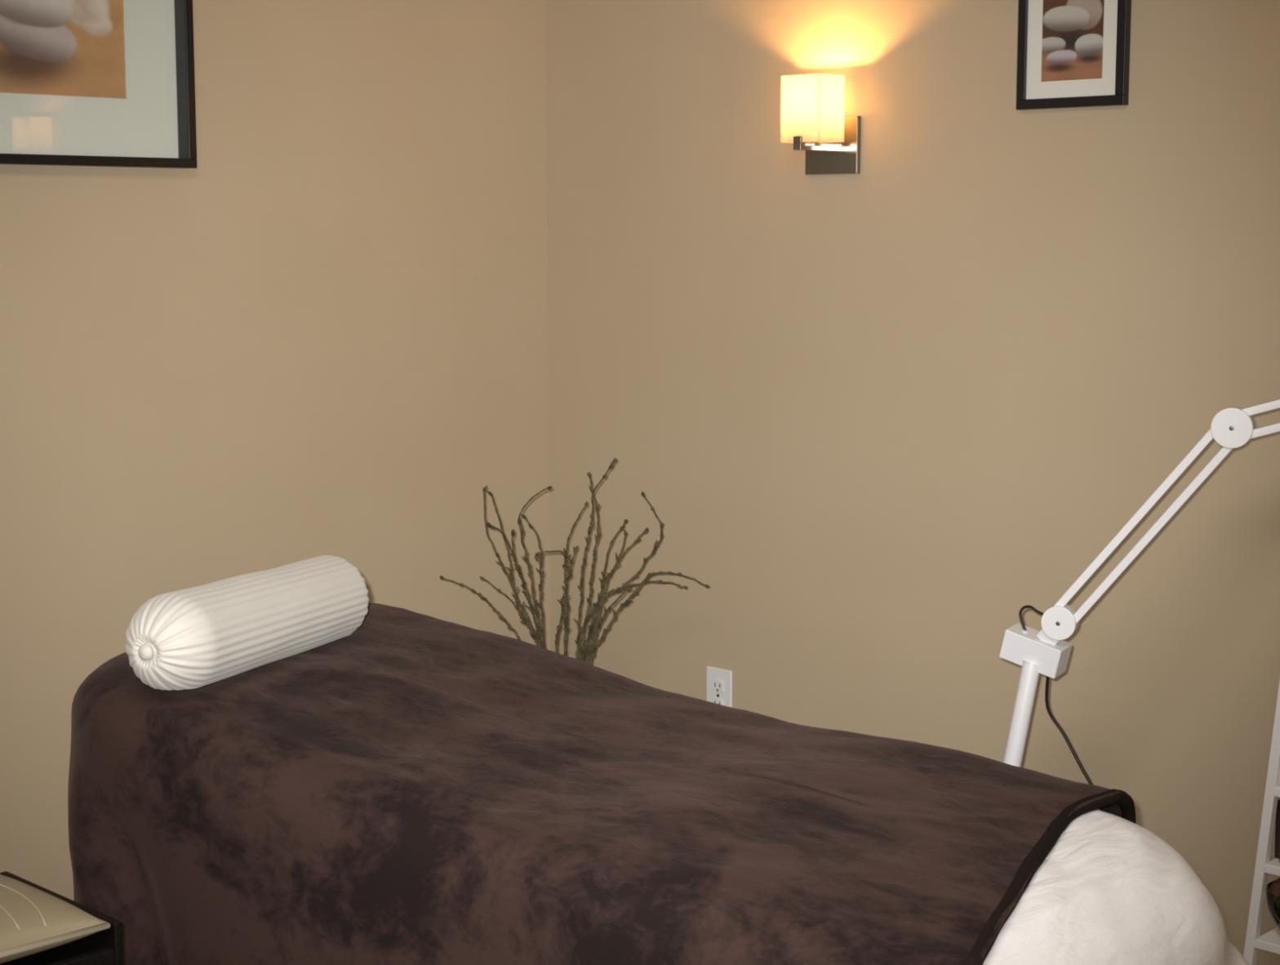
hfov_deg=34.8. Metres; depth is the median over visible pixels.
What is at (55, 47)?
photo
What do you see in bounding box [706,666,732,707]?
wall outlet
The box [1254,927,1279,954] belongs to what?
shelf
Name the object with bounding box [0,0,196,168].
framed picture
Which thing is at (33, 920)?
tray
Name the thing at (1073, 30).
photo
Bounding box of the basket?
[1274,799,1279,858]
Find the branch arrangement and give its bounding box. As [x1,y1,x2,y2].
[440,457,709,664]
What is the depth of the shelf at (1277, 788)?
3.04 m
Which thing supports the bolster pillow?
on the blanket
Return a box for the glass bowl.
[1266,877,1279,930]
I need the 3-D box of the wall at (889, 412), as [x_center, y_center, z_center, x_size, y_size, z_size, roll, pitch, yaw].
[1.375,-0.328,3.007,4.540,2.600,0.120,7,10,44]
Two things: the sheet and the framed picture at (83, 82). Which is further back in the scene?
the framed picture at (83, 82)
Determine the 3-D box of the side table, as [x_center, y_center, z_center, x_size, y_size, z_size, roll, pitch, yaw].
[-0.839,0.788,2.309,0.266,0.560,0.432,7,10,44]
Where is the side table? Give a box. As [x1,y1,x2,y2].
[0,871,123,964]
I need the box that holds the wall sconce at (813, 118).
[780,73,861,174]
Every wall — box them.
[0,0,549,900]
[546,0,1279,964]
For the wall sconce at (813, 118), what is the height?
0.181 m
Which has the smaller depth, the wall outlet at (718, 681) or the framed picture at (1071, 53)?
the framed picture at (1071, 53)
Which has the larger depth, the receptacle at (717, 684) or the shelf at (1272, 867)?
the receptacle at (717, 684)
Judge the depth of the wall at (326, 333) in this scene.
3.96 m
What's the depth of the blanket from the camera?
2.38 m
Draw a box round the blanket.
[67,602,1136,964]
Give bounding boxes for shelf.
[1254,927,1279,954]
[1264,857,1279,875]
[1274,786,1279,797]
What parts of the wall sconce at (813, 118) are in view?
lamp shade, arm, wall plate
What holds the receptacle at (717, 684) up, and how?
attached to the wall outlet at (718, 681)
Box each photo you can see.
[0,0,125,98]
[1041,0,1104,81]
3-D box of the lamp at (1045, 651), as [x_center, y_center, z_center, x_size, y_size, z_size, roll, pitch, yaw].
[0.842,0.370,3.034,1.155,1.208,0.617,7,10,44]
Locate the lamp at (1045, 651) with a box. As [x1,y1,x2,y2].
[999,398,1279,784]
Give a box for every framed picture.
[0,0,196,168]
[1016,0,1131,110]
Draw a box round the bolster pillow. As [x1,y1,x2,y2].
[125,555,368,690]
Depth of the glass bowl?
3.08 m
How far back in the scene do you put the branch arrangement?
3.97 m
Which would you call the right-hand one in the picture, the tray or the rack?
the rack
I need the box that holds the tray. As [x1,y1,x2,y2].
[0,874,110,964]
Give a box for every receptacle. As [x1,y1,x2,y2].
[712,679,723,693]
[712,697,723,705]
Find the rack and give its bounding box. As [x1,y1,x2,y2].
[1243,679,1279,964]
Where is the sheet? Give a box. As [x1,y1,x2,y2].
[982,808,1248,964]

